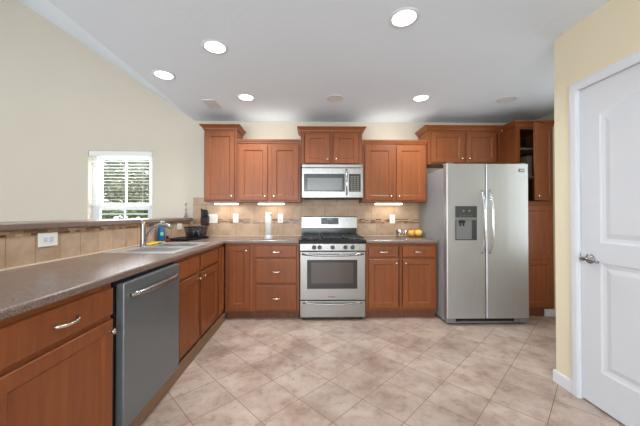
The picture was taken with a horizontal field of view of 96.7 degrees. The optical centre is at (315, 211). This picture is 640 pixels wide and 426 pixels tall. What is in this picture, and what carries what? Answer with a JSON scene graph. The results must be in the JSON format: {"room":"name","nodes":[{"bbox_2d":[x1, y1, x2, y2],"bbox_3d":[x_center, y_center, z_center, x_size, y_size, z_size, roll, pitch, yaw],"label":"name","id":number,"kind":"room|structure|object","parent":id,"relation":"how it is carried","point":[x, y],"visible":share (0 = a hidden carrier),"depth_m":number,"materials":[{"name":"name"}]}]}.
{"room":"kitchen","nodes":[
{"label":"kitchen","id":0,"kind":"room"},
{"bbox_2d":[0,0,506,302],"bbox_3d":[-1.966,-0.957,3.966,10.200,4.410,0.150,0,-1,-1],"label":"wall","id":1,"kind":"structure","parent":0,"point":[61,101],"depth_m":3.87,"materials":[{"name":"beige paint"}]},
{"bbox_2d":[92,157,151,219],"bbox_3d":[-2.653,-0.265,3.987,0.867,1.126,0.062,0,-1,-1],"label":"window","id":2,"kind":"structure","parent":1,"relation":"in","point":[97,169],"depth_m":3.96,"materials":[{"name":"white paint"}]},
{"bbox_2d":[89,151,151,205],"bbox_3d":[-2.648,-0.451,3.902,0.851,0.747,0.064,0,-1,-1],"label":"window blind","id":3,"kind":"object","parent":2,"relation":"attached to","point":[91,153],"visible":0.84,"depth_m":3.88,"materials":[{"name":"white plastic"}]},
{"bbox_2d":[199,124,245,202],"bbox_3d":[-1.194,-0.609,3.718,0.505,0.965,0.362,0,-1,-1],"label":"upper cabinet","id":4,"kind":"object","parent":1,"relation":"attached to","point":[220,140],"visible":0.99,"depth_m":3.57,"materials":[{"name":"brown wood"}]},
{"bbox_2d":[214,203,238,204],"bbox_3d":[-1.168,-0.106,3.760,0.310,0.028,0.075,0,-1,-1],"label":"light","id":5,"kind":"object","parent":4,"relation":"attached to","point":[215,203],"visible":1,"depth_m":3.73,"materials":[{"name":"white plastic"}]},
{"bbox_2d":[237,139,300,202],"bbox_3d":[-0.585,-0.516,3.728,0.797,0.788,0.362,0,-1,-1],"label":"upper cabinet","id":6,"kind":"object","parent":1,"relation":"attached to","point":[268,170],"visible":1,"depth_m":3.58,"materials":[{"name":"brown wood"}]},
{"bbox_2d":[258,203,284,204],"bbox_3d":[-0.578,-0.106,3.769,0.350,0.028,0.075,0,-1,-1],"label":"light","id":7,"kind":"object","parent":6,"relation":"attached to","point":[258,203],"visible":0.88,"depth_m":3.75,"materials":[{"name":"white plastic"}]},
{"bbox_2d":[190,223,418,235],"bbox_3d":[-0.133,0.247,3.906,3.135,0.173,0.008,0,-1,-1],"label":"tiled wall","id":8,"kind":"structure","parent":1,"relation":"attached to","point":[228,229],"depth_m":3.90,"materials":[{"name":"beige tile"}]},
{"bbox_2d":[0,235,406,270],"bbox_3d":[-0.116,0.313,2.023,3.105,0.008,3.754,0,-1,-1],"label":"trim","id":9,"kind":"structure","parent":8,"relation":"attached to","point":[360,235],"depth_m":1.99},
{"bbox_2d":[193,197,418,218],"bbox_3d":[-0.115,-0.048,3.909,3.100,0.293,0.008,0,-1,-1],"label":"wall tile","id":10,"kind":"structure","parent":1,"relation":"attached to","point":[306,207],"depth_m":3.91,"materials":[{"name":"beige tile"}]},
{"bbox_2d":[209,214,217,222],"bbox_3d":[-1.387,0.092,3.875,0.118,0.122,0.010,0,-1,-1],"label":"light switch","id":11,"kind":"object","parent":10,"relation":"attached to","point":[213,218],"visible":1,"depth_m":3.87,"materials":[{"name":"white plastic"}]},
{"bbox_2d":[233,214,237,222],"bbox_3d":[-1.081,0.087,3.880,0.072,0.120,0.010,0,-1,-1],"label":"wall outlet","id":12,"kind":"object","parent":10,"relation":"attached to","point":[235,216],"visible":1,"depth_m":3.88,"materials":[{"name":"white plastic"}]},
{"bbox_2d":[278,214,282,222],"bbox_3d":[-0.474,0.090,3.890,0.072,0.120,0.010,0,-1,-1],"label":"wall outlet","id":13,"kind":"object","parent":10,"relation":"attached to","point":[280,216],"visible":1,"depth_m":3.89,"materials":[{"name":"white plastic"}]},
{"bbox_2d":[390,215,394,222],"bbox_3d":[1.063,0.100,3.916,0.072,0.120,0.010,0,-1,-1],"label":"wall outlet","id":14,"kind":"object","parent":10,"relation":"attached to","point":[392,217],"visible":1,"depth_m":3.91,"materials":[{"name":"white plastic"}]},
{"bbox_2d":[193,219,418,223],"bbox_3d":[-0.115,0.130,3.907,3.100,0.062,0.010,0,-1,-1],"label":"trim","id":15,"kind":"structure","parent":1,"relation":"attached to","point":[195,221],"depth_m":3.90,"materials":[{"name":"brown tile"}]},
{"bbox_2d":[297,126,366,167],"bbox_3d":[0.207,-0.829,3.744,0.871,0.480,0.362,0,-1,-1],"label":"upper cabinet","id":16,"kind":"object","parent":1,"relation":"attached to","point":[337,145],"visible":0.95,"depth_m":3.60,"materials":[{"name":"brown wood"}]},
{"bbox_2d":[302,164,362,199],"bbox_3d":[0.211,-0.373,3.687,0.757,0.418,0.444,0,-1,-1],"label":"microwave oven","id":17,"kind":"object","parent":16,"relation":"attached to","point":[319,181],"visible":1,"depth_m":3.51,"materials":[{"name":"grey metal"}]},
{"bbox_2d":[359,140,426,202],"bbox_3d":[1.009,-0.516,3.754,0.817,0.788,0.362,0,-1,-1],"label":"upper cabinet","id":18,"kind":"object","parent":1,"relation":"attached to","point":[394,171],"visible":0.98,"depth_m":3.61,"materials":[{"name":"brown wood"}]},
{"bbox_2d":[374,203,402,204],"bbox_3d":[0.977,-0.106,3.795,0.360,0.028,0.075,0,-1,-1],"label":"light","id":19,"kind":"object","parent":18,"relation":"attached to","point":[374,203],"visible":0.88,"depth_m":3.76,"materials":[{"name":"white plastic"}]},
{"bbox_2d":[415,125,502,167],"bbox_3d":[1.880,-0.848,3.772,0.992,0.489,0.362,0,-1,-1],"label":"upper cabinet","id":20,"kind":"object","parent":1,"relation":"attached to","point":[455,144],"visible":0.92,"depth_m":3.63,"materials":[{"name":"brown wood"}]},
{"bbox_2d":[18,0,609,122],"bbox_3d":[-1.904,-2.293,0.239,10.200,2.046,7.700,0,-1,-1],"label":"ceiling","id":21,"kind":"structure","parent":0,"point":[291,56],"depth_m":2.30,"materials":[{"name":"white paint"}]},
{"bbox_2d":[151,70,175,79],"bbox_3d":[-1.380,-1.246,2.602,0.198,0.005,0.198,0,-1,-1],"label":"recessed light","id":22,"kind":"object","parent":21,"relation":"in","point":[161,74],"visible":1,"depth_m":2.59,"materials":[{"name":"white paint"}]},
{"bbox_2d":[202,99,221,108],"bbox_3d":[-1.189,-1.239,3.286,0.140,0.008,0.260,0,-1,-1],"label":"ceiling vent","id":23,"kind":"object","parent":21,"relation":"in","point":[212,104],"visible":1,"depth_m":3.27,"materials":[{"name":"white metal"}]},
{"bbox_2d":[201,39,228,54],"bbox_3d":[-0.761,-1.250,2.167,0.198,0.005,0.198,0,-1,-1],"label":"recessed light","id":24,"kind":"object","parent":21,"relation":"in","point":[212,46],"visible":1,"depth_m":2.15,"materials":[{"name":"white paint"}]},
{"bbox_2d":[237,94,254,100],"bbox_3d":[-0.752,-1.241,3.098,0.198,0.005,0.198,0,-1,-1],"label":"recessed light","id":25,"kind":"object","parent":21,"relation":"in","point":[244,97],"visible":1,"depth_m":3.10,"materials":[{"name":"white paint"}]},
{"bbox_2d":[326,95,343,101],"bbox_3d":[0.219,-1.241,3.130,0.198,0.005,0.198,0,-1,-1],"label":"recessed light","id":26,"kind":"object","parent":21,"relation":"in","point":[332,98],"visible":1,"depth_m":3.12,"materials":[{"name":"white paint"}]},
{"bbox_2d":[388,7,419,27],"bbox_3d":[0.576,-1.253,1.846,0.198,0.005,0.198,0,-1,-1],"label":"recessed light","id":27,"kind":"object","parent":21,"relation":"in","point":[404,17],"visible":1,"depth_m":1.84,"materials":[{"name":"white paint"}]},
{"bbox_2d":[412,94,430,101],"bbox_3d":[1.159,-1.241,3.117,0.198,0.005,0.198,0,-1,-1],"label":"recessed light","id":28,"kind":"object","parent":21,"relation":"in","point":[423,97],"visible":1,"depth_m":3.12,"materials":[{"name":"white paint"}]},
{"bbox_2d":[496,96,517,102],"bbox_3d":[2.124,-1.241,3.152,0.198,0.005,0.198,0,-1,-1],"label":"recessed light","id":29,"kind":"object","parent":21,"relation":"in","point":[506,99],"visible":1,"depth_m":3.15,"materials":[{"name":"white paint"}]},
{"bbox_2d":[141,303,624,425],"bbox_3d":[-1.904,1.254,0.207,10.200,0.080,7.700,0,-1,-1],"label":"floor","id":30,"kind":"structure","parent":0,"point":[310,371],"depth_m":2.14,"materials":[{"name":"beige tile"}]},
{"bbox_2d":[0,283,116,425],"bbox_3d":[-1.300,0.785,1.127,0.673,0.875,0.575,0,-1,-1],"label":"base cabinet","id":31,"kind":"object","parent":30,"relation":"on","point":[56,358],"visible":0.98,"depth_m":1.12,"materials":[{"name":"brown wood"}]},
{"bbox_2d":[110,262,178,425],"bbox_3d":[-1.264,0.794,1.744,0.675,0.868,0.628,0,-1,-1],"label":"dishwasher","id":32,"kind":"object","parent":30,"relation":"on","point":[145,316],"visible":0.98,"depth_m":1.61,"materials":[{"name":"grey metal"}]},
{"bbox_2d":[129,313,224,425],"bbox_3d":[-1.012,1.184,1.738,0.021,0.088,3.030,0,-1,-1],"label":"trim","id":33,"kind":"structure","parent":30,"relation":"on","point":[190,356],"depth_m":2.10,"materials":[{"name":"brown wood"}]},
{"bbox_2d":[173,247,217,361],"bbox_3d":[-1.325,0.798,2.559,0.669,0.875,0.975,0,-1,-1],"label":"base cabinet","id":34,"kind":"object","parent":30,"relation":"on","point":[198,272],"visible":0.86,"depth_m":2.45,"materials":[{"name":"brown wood"}]},
{"bbox_2d":[0,236,300,320],"bbox_3d":[-0.915,0.336,2.035,1.507,0.038,3.705,0,-1,-1],"label":"countertop","id":35,"kind":"structure","parent":34,"relation":"on","point":[28,288],"depth_m":1.46,"materials":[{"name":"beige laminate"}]},
{"bbox_2d":[137,219,172,246],"bbox_3d":[-1.464,0.191,2.604,0.326,0.248,0.062,0,-1,-1],"label":"faucet","id":36,"kind":"object","parent":35,"relation":"on","point":[143,236],"visible":1,"depth_m":2.59,"materials":[{"name":"silver metal"}]},
{"bbox_2d":[104,242,210,252],"bbox_3d":[-1.354,0.412,2.574,0.542,0.192,0.790,0,-1,-1],"label":"sink","id":37,"kind":"object","parent":35,"relation":"in","point":[167,247],"visible":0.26,"depth_m":2.48,"materials":[{"name":"metal"}]},
{"bbox_2d":[146,241,164,245],"bbox_3d":[-1.578,0.305,2.796,0.097,0.024,0.270,0,-1,-1],"label":"dishcloth","id":38,"kind":"object","parent":37,"relation":"on","point":[153,242],"visible":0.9,"depth_m":2.77,"materials":[{"name":"yellow fabric"}]},
{"bbox_2d":[157,221,164,241],"bbox_3d":[-1.628,0.211,3.015,0.073,0.228,0.076,0,-1,-28],"label":"soap bottle","id":39,"kind":"object","parent":35,"relation":"on","point":[161,230],"visible":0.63,"depth_m":2.99,"materials":[{"name":"blue plastic"}]},
{"bbox_2d":[169,236,209,240],"bbox_3d":[-1.502,0.317,3.418,0.300,0.023,0.490,0,-1,11],"label":"serving tray","id":40,"kind":"object","parent":35,"relation":"on","point":[183,238],"visible":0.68,"depth_m":3.31,"materials":[{"name":"grey metal"}]},
{"bbox_2d":[184,226,207,238],"bbox_3d":[-1.459,0.254,3.494,0.224,0.144,0.184,0,-1,5],"label":"wire basket","id":41,"kind":"object","parent":40,"relation":"on","point":[203,228],"visible":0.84,"depth_m":3.43,"materials":[{"name":"black metal"}]},
{"bbox_2d":[200,217,209,225],"bbox_3d":[-1.482,0.125,3.837,0.092,0.120,0.083,0,-1,-1],"label":"knife block","id":42,"kind":"object","parent":35,"relation":"on","point":[204,220],"visible":0.93,"depth_m":3.81,"materials":[{"name":"brown wood"}]},
{"bbox_2d":[265,213,271,238],"bbox_3d":[-0.563,0.171,3.450,0.094,0.316,0.094,0,-1,-1],"label":"canister","id":43,"kind":"object","parent":35,"relation":"on","point":[268,216],"visible":0.98,"depth_m":3.41,"materials":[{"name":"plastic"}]},
{"bbox_2d":[213,245,223,323],"bbox_3d":[-1.069,0.803,3.155,0.078,0.875,0.205,0,-1,-1],"label":"cabinet filler","id":44,"kind":"object","parent":30,"relation":"on","point":[220,261],"visible":0.77,"depth_m":3.11,"materials":[{"name":"brown wood"}]},
{"bbox_2d":[225,244,253,317],"bbox_3d":[-0.879,0.807,3.562,0.318,0.875,0.657,0,-1,-1],"label":"base cabinet","id":45,"kind":"object","parent":30,"relation":"on","point":[238,257],"visible":0.89,"depth_m":3.27,"materials":[{"name":"brown wood"}]},
{"bbox_2d":[253,243,299,317],"bbox_3d":[-0.452,0.807,3.567,0.531,0.875,0.661,0,-1,-1],"label":"base cabinet","id":46,"kind":"object","parent":30,"relation":"on","point":[276,267],"visible":0.94,"depth_m":3.27,"materials":[{"name":"brown wood"}]},
{"bbox_2d":[299,216,365,318],"bbox_3d":[0.197,0.652,3.547,0.765,1.184,0.702,0,-1,-1],"label":"gas range","id":47,"kind":"object","parent":30,"relation":"on","point":[332,254],"visible":1,"depth_m":3.25,"materials":[{"name":"silver metal"}]},
{"bbox_2d":[299,236,365,242],"bbox_3d":[0.197,0.345,3.540,0.765,0.038,0.601,0,-1,-1],"label":"cooktop","id":48,"kind":"object","parent":47,"relation":"in","point":[335,239],"depth_m":3.28,"materials":[{"name":"black metal"}]},
{"bbox_2d":[365,243,436,317],"bbox_3d":[0.998,0.807,3.591,0.834,0.875,0.661,0,-1,-1],"label":"base cabinet","id":49,"kind":"object","parent":30,"relation":"on","point":[400,278],"visible":0.98,"depth_m":3.30,"materials":[{"name":"brown wood"}]},
{"bbox_2d":[362,236,437,242],"bbox_3d":[0.999,0.350,3.601,0.838,0.038,0.637,0,-1,-1],"label":"countertop","id":50,"kind":"structure","parent":49,"relation":"on","point":[369,239],"depth_m":3.37,"materials":[{"name":"beige laminate"}]},
{"bbox_3d":[1.315,0.324,3.755,0.184,0.016,0.183,0,-1,-1],"label":"wooden plate","id":51,"kind":"object","parent":50,"relation":"on","visible":0},
{"bbox_2d":[408,230,414,235],"bbox_3d":[1.266,0.280,3.744,0.082,0.089,0.082,0,-1,-1],"label":"fruit","id":52,"kind":"object","parent":51,"relation":"on","point":[411,232],"visible":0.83,"depth_m":3.72,"materials":[{"name":"orange food"}]},
{"bbox_2d":[415,229,421,235],"bbox_3d":[1.354,0.275,3.726,0.092,0.099,0.092,0,-1,-1],"label":"fruit","id":53,"kind":"object","parent":51,"relation":"on","point":[418,232],"visible":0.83,"depth_m":3.69,"materials":[{"name":"yellow food"}]},
{"bbox_2d":[420,163,528,322],"bbox_3d":[1.884,0.354,3.470,0.909,1.780,0.864,0,-1,-1],"label":"refrigerator","id":54,"kind":"object","parent":30,"relation":"on","point":[477,214],"visible":1,"depth_m":3.11,"materials":[{"name":"silver metal"}]},
{"bbox_2d":[500,120,553,315],"bbox_3d":[2.579,0.087,3.572,0.493,2.316,0.767,0,-1,-1],"label":"pantry cabinet","id":55,"kind":"object","parent":30,"relation":"on","point":[537,135],"visible":0.56,"depth_m":3.36,"materials":[{"name":"brown wood"}]},
{"bbox_2d":[520,136,524,147],"bbox_3d":[2.600,-0.860,3.612,0.096,0.190,0.094,0,-1,-1],"label":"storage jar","id":56,"kind":"object","parent":55,"relation":"on","point":[522,141],"visible":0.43,"depth_m":3.57,"materials":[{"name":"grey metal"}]},
{"bbox_2d":[520,156,531,175],"bbox_3d":[2.628,-0.555,3.579,0.065,0.260,0.180,0,-1,-1],"label":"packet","id":57,"kind":"object","parent":55,"relation":"on","point":[526,159],"visible":0.36,"depth_m":3.49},
{"bbox_2d":[520,148,532,156],"bbox_3d":[2.601,-0.754,3.685,0.407,0.018,0.539,0,-1,-1],"label":"shelf","id":58,"kind":"object","parent":55,"relation":"attached to","point":[523,151],"depth_m":3.59,"materials":[{"name":"brown wood"}]},
{"bbox_2d":[538,113,553,308],"bbox_3d":[3.075,-0.003,3.032,0.150,2.485,1.868,0,-1,-1],"label":"wall","id":59,"kind":"structure","parent":0,"point":[551,116],"depth_m":3.65,"materials":[{"name":"beige paint"}]},
{"bbox_2d":[550,126,555,308],"bbox_3d":[2.915,0.108,3.428,0.154,2.270,0.040,0,-1,-1],"label":"wall","id":60,"kind":"structure","parent":0,"point":[553,126],"depth_m":3.41,"materials":[{"name":"beige paint"}]},
{"bbox_2d":[544,309,555,315],"bbox_3d":[2.860,1.199,3.389,0.263,0.088,0.013,0,-1,-1],"label":"baseboard","id":61,"kind":"structure","parent":60,"relation":"attached to","point":[547,312],"depth_m":3.38,"materials":[{"name":"white paint"}]},
{"bbox_2d":[554,0,639,378],"bbox_3d":[1.865,-0.036,-0.696,0.140,2.485,5.546,0,-1,-1],"label":"wall","id":62,"kind":"structure","parent":0,"point":[610,34],"depth_m":1.97,"materials":[{"name":"beige paint"}]},
{"bbox_2d":[553,369,570,392],"bbox_3d":[2.421,1.165,-0.690,1.280,0.083,5.560,0,-1,-1],"label":"baseboard","id":63,"kind":"structure","parent":62,"relation":"attached to","point":[559,378],"depth_m":2.00,"materials":[{"name":"white paint"}]},
{"bbox_2d":[569,51,639,398],"bbox_3d":[1.819,0.180,1.502,0.156,2.091,0.879,0,-1,-1],"label":"trim","id":64,"kind":"structure","parent":62,"relation":"attached to","point":[574,89],"depth_m":1.90,"materials":[{"name":"white paint"}]},
{"bbox_2d":[579,63,639,425],"bbox_3d":[1.750,0.202,1.502,0.105,2.024,0.773,0,-1,-1],"label":"door","id":65,"kind":"structure","parent":62,"relation":"in","point":[609,258],"depth_m":1.69,"materials":[{"name":"white wood"}]},
{"bbox_3d":[-1.733,0.670,1.997,0.112,1.122,3.764,0,-1,-1],"label":"wall","id":66,"kind":"structure","parent":0,"visible":0},
{"bbox_2d":[0,224,189,268],"bbox_3d":[-1.673,0.230,1.997,0.008,0.173,3.754,0,-1,-1],"label":"tile","id":67,"kind":"structure","parent":66,"relation":"attached to","point":[23,250],"depth_m":1.95,"materials":[{"name":"beige tile"}]},
{"bbox_2d":[38,232,57,246],"bbox_3d":[-1.657,0.172,1.769,0.010,0.084,0.130,0,-1,-1],"label":"wall outlet","id":68,"kind":"object","parent":67,"relation":"attached to","point":[44,239],"visible":1,"depth_m":1.76,"materials":[{"name":"white plastic"}]},
{"bbox_2d":[177,223,181,229],"bbox_3d":[-1.687,0.182,3.551,0.010,0.076,0.122,0,-1,-1],"label":"wall outlet","id":69,"kind":"object","parent":67,"relation":"attached to","point":[179,225],"visible":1,"depth_m":3.54,"materials":[{"name":"white plastic"}]},
{"bbox_2d":[0,221,189,237],"bbox_3d":[-1.672,0.126,1.998,0.010,0.035,3.754,0,-1,-1],"label":"trim","id":70,"kind":"structure","parent":66,"relation":"attached to","point":[3,234],"depth_m":1.96,"materials":[{"name":"brown tile"}]},
{"bbox_2d":[0,218,192,231],"bbox_3d":[-1.843,0.087,1.985,0.420,0.041,3.792,0,-1,-1],"label":"bar","id":71,"kind":"object","parent":66,"relation":"on","point":[14,225],"visible":1,"depth_m":1.95,"materials":[{"name":"brown laminate"}]},
{"label":"outside","id":72,"kind":"structure","parent":0,"visible":0},
{"bbox_3d":[-10.410,1.883,24.464,60.000,0.100,40.700,0,-1,-1],"label":"ground","id":73,"kind":"structure","parent":72,"visible":0},
{"bbox_2d":[101,201,128,218],"bbox_3d":[-6.392,0.677,8.490,1.764,2.031,1.463,0,-1,-1],"label":"shrub","id":74,"kind":"object","parent":73,"relation":"on","point":[103,211],"visible":0.06,"depth_m":8.45,"materials":[{"name":"green plant"}]},
{"bbox_2d":[102,160,141,210],"bbox_3d":[-10.139,-0.836,13.442,3.637,5.148,3.650,0,-1,-1],"label":"tree","id":75,"kind":"object","parent":73,"relation":"on","point":[121,183],"visible":0.1,"depth_m":13.53,"materials":[{"name":"green plant"}]},
{"bbox_2d":[103,160,148,217],"bbox_3d":[-6.931,-0.652,11.535,3.305,4.747,3.232,0,-1,-1],"label":"tree","id":76,"kind":"object","parent":73,"relation":"on","point":[109,193],"visible":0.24,"depth_m":10.71,"materials":[{"name":"green plant"}]},
{"bbox_2d":[103,160,148,218],"bbox_3d":[-12.942,-2.062,19.797,6.434,7.711,6.365,0,-1,-1],"label":"tree","id":77,"kind":"object","parent":73,"relation":"on","point":[114,183],"visible":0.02,"depth_m":18.59,"materials":[{"name":"green plant"}]},
{"bbox_2d":[126,200,148,218],"bbox_3d":[-4.581,0.640,8.230,1.778,2.101,1.474,0,-1,-1],"label":"shrub","id":78,"kind":"object","parent":73,"relation":"on","point":[142,201],"visible":0.05,"depth_m":7.92,"materials":[{"name":"green plant"}]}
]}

